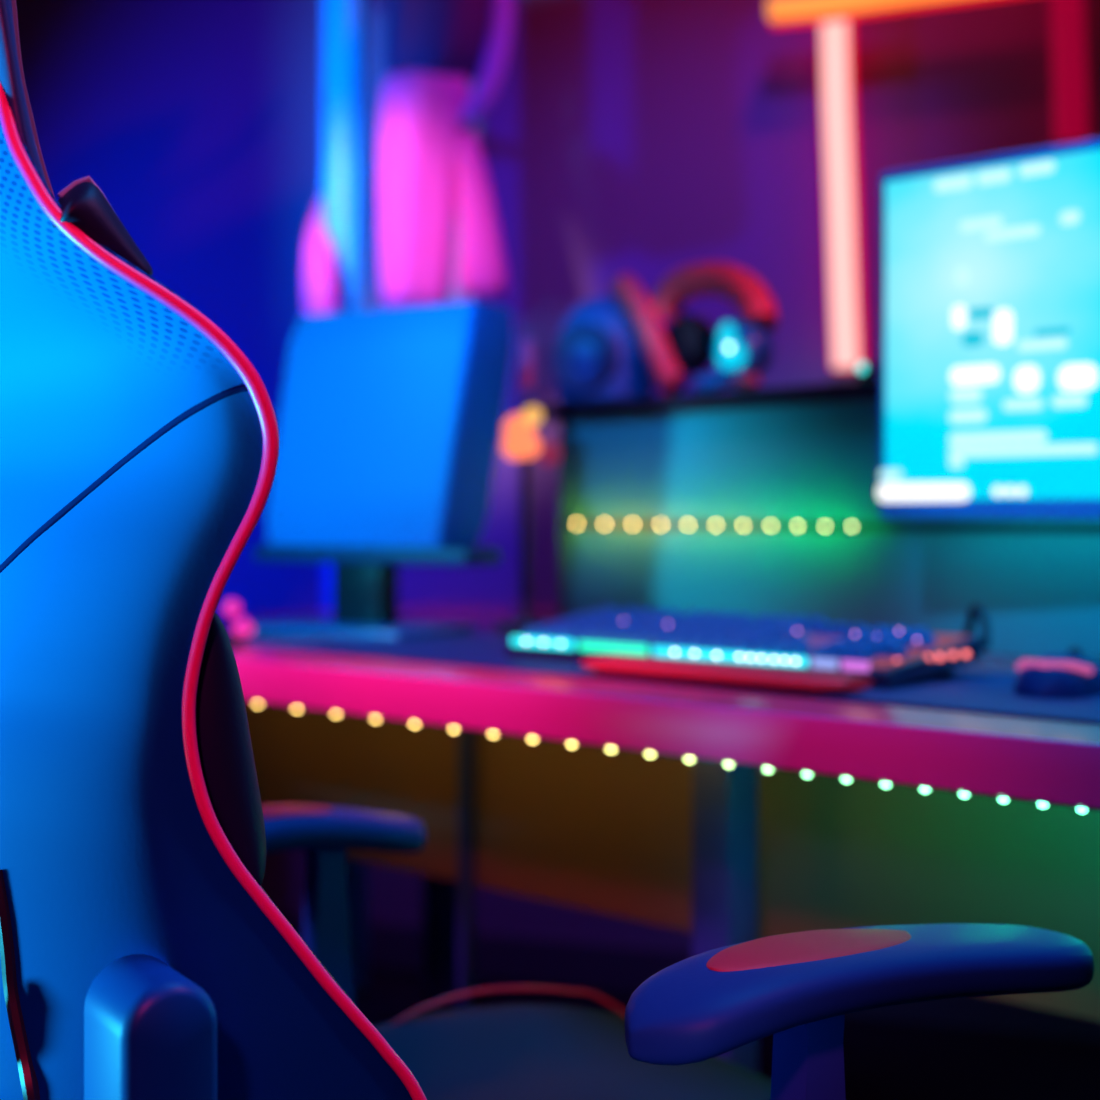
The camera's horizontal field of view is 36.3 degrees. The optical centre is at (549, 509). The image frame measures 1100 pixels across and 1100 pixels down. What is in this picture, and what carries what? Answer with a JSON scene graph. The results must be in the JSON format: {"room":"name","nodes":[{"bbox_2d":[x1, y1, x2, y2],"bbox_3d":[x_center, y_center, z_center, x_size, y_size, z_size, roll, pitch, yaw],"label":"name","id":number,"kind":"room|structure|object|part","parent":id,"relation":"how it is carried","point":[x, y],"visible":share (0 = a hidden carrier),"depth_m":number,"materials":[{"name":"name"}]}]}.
{"room":"gaming room","nodes":[
{"label":"gaming room","id":0,"kind":"room"},
{"bbox_2d":[16,0,1099,949],"bbox_3d":[0.253,-0.450,3.150,5.600,2.700,0.101,0,0,20],"label":"wall","id":1,"kind":"structure","parent":0,"point":[647,140],"depth_m":3.19,"materials":[{"name":"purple paint"}]},
{"bbox_2d":[282,913,1099,1042],"bbox_3d":[0.234,0.855,3.096,5.400,0.090,0.020,0,0,20],"label":"baseboard","id":2,"kind":"structure","parent":1,"relation":"attached to","point":[538,960],"depth_m":3.14,"materials":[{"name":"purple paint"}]},
{"bbox_2d":[820,19,864,369],"bbox_3d":[0.511,-0.561,2.948,0.078,0.626,0.070,0,0,20],"label":"tube","id":3,"kind":"object","parent":1,"relation":"attached to","point":[836,37],"visible":0.93,"depth_m":2.92,"materials":[{"name":"pink"}]},
{"bbox_2d":[767,0,987,26],"bbox_3d":[0.639,-0.874,2.823,0.543,0.068,0.062,0,0,20],"label":"tube","id":4,"kind":"object","parent":1,"relation":"attached to","point":[781,13],"visible":1,"depth_m":2.86,"materials":[{"name":"orange plastic"}]},
{"bbox_2d":[1050,0,1087,143],"bbox_3d":[0.871,-0.773,2.824,0.063,0.304,0.056,0,0,20],"label":"tube","id":5,"kind":"object","parent":1,"relation":"attached to","point":[1067,17],"visible":0.99,"depth_m":2.80,"materials":[{"name":"red"}]},
{"bbox_2d":[367,967,1099,1099],"bbox_3d":[-0.585,0.950,0.847,5.600,0.100,5.000,0,0,20],"label":"floor","id":6,"kind":"structure","parent":0,"point":[884,1060],"depth_m":2.75,"materials":[{"name":"black carpet"}]},
{"bbox_2d":[323,0,422,1025],"bbox_3d":[-0.368,-0.077,3.020,0.350,1.955,0.350,0,0,0],"label":"coat stand","id":7,"kind":"object","parent":6,"relation":"on","point":[383,998],"visible":0.22,"depth_m":2.98,"materials":[{"name":"teal paint"}]},
{"bbox_3d":[-0.368,-0.092,3.020,0.080,1.925,0.080,0,0,0],"label":"post","id":8,"kind":"part","parent":7,"relation":"part of","materials":[{"name":"blue metal"}]},
{"bbox_2d":[303,0,513,314],"bbox_3d":[-0.246,-0.656,2.993,0.398,0.668,0.229,0,0,14],"label":"jacket","id":9,"kind":"object","parent":7,"relation":"hanging from","point":[431,161],"visible":0.8,"depth_m":2.89,"materials":[{"name":"pink fabric"}]},
{"bbox_2d":[384,0,490,82],"bbox_3d":[-0.180,-0.845,2.934,0.217,0.200,0.152,0,0,-9],"label":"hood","id":10,"kind":"object","parent":9,"relation":"attached to","point":[427,41],"depth_m":2.89,"materials":[{"name":"purple"}]},
{"bbox_2d":[460,0,513,124],"bbox_3d":[-0.109,-0.802,2.911,0.094,0.267,0.050,0,0,1],"label":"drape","id":11,"kind":"object","parent":9,"relation":"hanging from","point":[485,43],"depth_m":2.89,"materials":[{"name":"purple fabric"}]},
{"bbox_2d":[0,0,1093,1099],"bbox_3d":[-0.072,0.250,1.127,0.842,1.300,0.713,0,0,-32],"label":"gaming chair","id":12,"kind":"object","parent":6,"relation":"on","point":[145,954],"visible":1,"depth_m":0.83,"materials":[{"name":"blue leather"}]},
{"bbox_3d":[-0.299,0.015,0.985,0.306,0.832,0.476,0,0,-32],"label":"backrest","id":13,"kind":"part","parent":12,"relation":"part of","materials":[{"name":"leather"}]},
{"bbox_3d":[-0.267,0.020,1.005,0.280,0.820,0.469,0,0,-32],"label":"backrest","id":14,"kind":"part","parent":12,"relation":"part of","materials":[{"name":"blue leather"}]},
{"bbox_3d":[-0.201,0.273,1.418,0.208,0.048,0.084,0,0,-32],"label":"armrest","id":15,"kind":"part","parent":12,"relation":"part of","materials":[{"name":"blue plastic"}]},
{"bbox_3d":[0.033,0.458,1.193,0.460,0.114,0.510,0,0,-32],"label":"seat","id":16,"kind":"part","parent":12,"relation":"part of","materials":[{"name":"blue leather"}]},
{"bbox_3d":[0.175,0.253,0.911,0.320,0.047,0.084,0,0,-32],"label":"armrest","id":17,"kind":"part","parent":12,"relation":"part of","materials":[{"name":"blue plastic"}]},
{"bbox_2d":[219,603,1099,1073],"bbox_3d":[0.264,0.528,1.845,1.980,0.743,0.920,0,0,43],"label":"desk","id":18,"kind":"object","parent":6,"relation":"on","point":[723,855],"depth_m":1.65,"materials":[{"name":"red laminate"}]},
{"bbox_2d":[223,600,253,644],"bbox_3d":[-0.370,0.132,1.980,0.042,0.052,0.032,0,0,0],"label":"ornament","id":19,"kind":"object","parent":18,"relation":"on","point":[242,627],"visible":0.94,"depth_m":1.97,"materials":[{"name":"pink plastic"}]},
{"bbox_2d":[251,301,513,639],"bbox_3d":[-0.236,-0.047,2.130,0.363,0.409,0.160,0,0,33],"label":"monitor","id":20,"kind":"object","parent":18,"relation":"on","point":[390,419],"visible":0.94,"depth_m":2.09,"materials":[{"name":"blue paint"}]},
{"bbox_3d":[-0.226,0.057,2.160,0.346,0.021,0.078,0,0,33],"label":"frame","id":21,"kind":"part","parent":20,"relation":"part of","materials":[{"name":"blue plastic"}]},
{"bbox_3d":[-0.209,-0.103,2.148,0.337,0.297,0.100,0,0,33],"label":"casing","id":22,"kind":"part","parent":20,"relation":"part of","materials":[{"name":"blue paint"}]},
{"bbox_3d":[-0.175,0.549,2.753,0.050,0.702,0.050,0,0,43],"label":"leg","id":23,"kind":"part","parent":18,"relation":"part of","materials":[{"name":"black paint"}]},
{"bbox_3d":[-0.100,0.549,2.005,0.013,0.702,0.021,0,0,43],"label":"leg","id":24,"kind":"part","parent":18,"relation":"part of","materials":[{"name":"blue paint"}]},
{"bbox_2d":[493,339,560,630],"bbox_3d":[-0.033,-0.034,2.220,0.084,0.382,0.084,0,0,32],"label":"table lamp","id":25,"kind":"object","parent":18,"relation":"on","point":[519,441],"visible":0.97,"depth_m":2.21,"materials":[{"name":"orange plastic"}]},
{"bbox_3d":[-0.038,-0.096,2.208,0.052,0.061,0.042,0,0,0],"label":"bulb","id":26,"kind":"part","parent":25,"relation":"part of","materials":[{"name":"orange glass"}]},
{"bbox_3d":[-0.033,0.002,2.220,0.012,0.290,0.012,0,0,0],"label":"lamp stem","id":27,"kind":"part","parent":25,"relation":"part of","materials":[{"name":"black plastic"}]},
{"bbox_3d":[-0.032,-0.193,2.220,0.022,0.063,0.022,0,0,0],"label":"lamp rod","id":28,"kind":"part","parent":25,"relation":"part of","materials":[{"name":"purple"}]},
{"bbox_3d":[-0.022,-0.123,2.190,0.026,0.026,0.026,0,0,0],"label":"bulb","id":29,"kind":"part","parent":25,"relation":"part of","materials":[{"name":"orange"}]},
{"bbox_3d":[-0.001,-0.075,2.224,0.032,0.032,0.032,0,0,0],"label":"bulb","id":30,"kind":"part","parent":25,"relation":"part of","materials":[{"name":"red"}]},
{"bbox_3d":[-0.036,0.202,1.502,1.910,0.005,0.008,0,0,43],"label":"led strip","id":31,"kind":"part","parent":18,"relation":"part of","materials":[{"name":"plastic"}]},
{"bbox_3d":[0.192,0.324,1.761,1.870,0.252,0.018,0,0,43],"label":"modesty panel","id":32,"kind":"part","parent":18,"relation":"part of","materials":[{"name":"grey"}]},
{"bbox_2d":[272,634,1099,723],"bbox_3d":[0.278,0.156,1.538,1.360,0.003,0.280,0,0,43],"label":"desk mat","id":33,"kind":"object","parent":18,"relation":"on","point":[991,693],"visible":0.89,"depth_m":1.50,"materials":[{"name":"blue fabric"}]},
{"bbox_2d":[581,655,872,691],"bbox_3d":[0.151,0.146,1.505,0.292,0.017,0.064,0,0,43],"label":"wrist rest","id":34,"kind":"object","parent":33,"relation":"on","point":[693,670],"visible":1,"depth_m":1.47,"materials":[{"name":"red plastic"}]},
{"bbox_2d":[505,606,981,686],"bbox_3d":[0.184,0.130,1.648,0.482,0.048,0.167,0,0,43],"label":"keyboard","id":35,"kind":"object","parent":33,"relation":"on","point":[888,656],"visible":0.99,"depth_m":1.60,"materials":[{"name":"blue plastic"}]},
{"bbox_3d":[0.177,0.127,1.657,0.444,0.020,0.147,0,0,43],"label":"backlight plate","id":36,"kind":"part","parent":35,"relation":"part of","materials":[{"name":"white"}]},
{"bbox_2d":[1013,647,1099,696],"bbox_3d":[0.435,0.136,1.426,0.068,0.035,0.116,0,0,35],"label":"mouse","id":37,"kind":"object","parent":33,"relation":"on","point":[1070,674],"visible":1,"depth_m":1.39,"materials":[{"name":"blue plastic"}]},
{"bbox_3d":[0.173,0.549,1.657,0.048,0.702,0.049,0,0,43],"label":"leg","id":38,"kind":"part","parent":18,"relation":"part of","materials":[{"name":"blue paint"}]},
{"bbox_2d":[531,379,1099,657],"bbox_3d":[0.359,0.004,2.111,0.212,0.308,0.962,0,0,-40],"label":"shelf","id":39,"kind":"object","parent":18,"relation":"on","point":[799,453],"depth_m":2.05,"materials":[{"name":"teal"}]},
{"bbox_2d":[552,296,654,402],"bbox_3d":[0.077,-0.227,2.389,0.146,0.154,0.130,0,0,32],"label":"speaker","id":40,"kind":"object","parent":39,"relation":"on","point":[598,354],"visible":0.82,"depth_m":2.34},
{"bbox_2d":[610,261,777,394],"bbox_3d":[0.207,-0.244,2.261,0.105,0.182,0.294,0,0,-36],"label":"headset","id":41,"kind":"object","parent":39,"relation":"on","point":[742,349],"visible":1,"depth_m":2.26,"materials":[{"name":"red plastic"}]},
{"bbox_2d":[665,314,716,375],"bbox_3d":[0.193,-0.229,2.330,0.044,0.084,0.084,0,0,-40],"label":"ear cup","id":42,"kind":"object","parent":41,"relation":"on","point":[691,338],"depth_m":2.31,"materials":[{"name":"black plastic"}]},
{"bbox_3d":[0.219,-0.173,2.210,0.028,0.033,0.084,0,0,-29],"label":"microphone arm","id":43,"kind":"part","parent":41,"relation":"part of","materials":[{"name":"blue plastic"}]},
{"bbox_2d":[713,319,772,379],"bbox_3d":[0.249,-0.206,2.167,0.044,0.080,0.080,0,0,-40],"label":"ear cup","id":44,"kind":"object","parent":41,"relation":"on","point":[743,348],"depth_m":2.14,"materials":[{"name":"teal plastic"}]},
{"bbox_3d":[0.298,0.019,2.038,0.008,0.010,0.868,0,0,-40],"label":"led strip","id":45,"kind":"part","parent":39,"relation":"part of","materials":[{"name":"plastic"}]},
{"bbox_2d":[857,363,877,380],"bbox_3d":[0.374,-0.162,1.988,0.022,0.024,0.022,0,0,-40],"label":"gadget","id":46,"kind":"object","parent":39,"relation":"on","point":[866,371],"visible":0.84,"depth_m":1.98,"materials":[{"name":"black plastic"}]},
{"bbox_2d":[963,603,990,648],"bbox_3d":[0.348,0.123,1.670,0.038,0.067,0.238,0,0,-38],"label":"cable","id":47,"kind":"object","parent":18,"relation":"on","point":[976,610],"visible":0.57,"depth_m":1.60,"materials":[{"name":"black plastic"}]},
{"bbox_2d":[877,138,1099,666],"bbox_3d":[0.578,-0.098,1.566,0.610,0.512,0.160,0,0,43],"label":"monitor","id":48,"kind":"object","parent":18,"relation":"on","point":[989,266],"visible":0.99,"depth_m":1.67,"materials":[{"name":"blue"}]}
]}

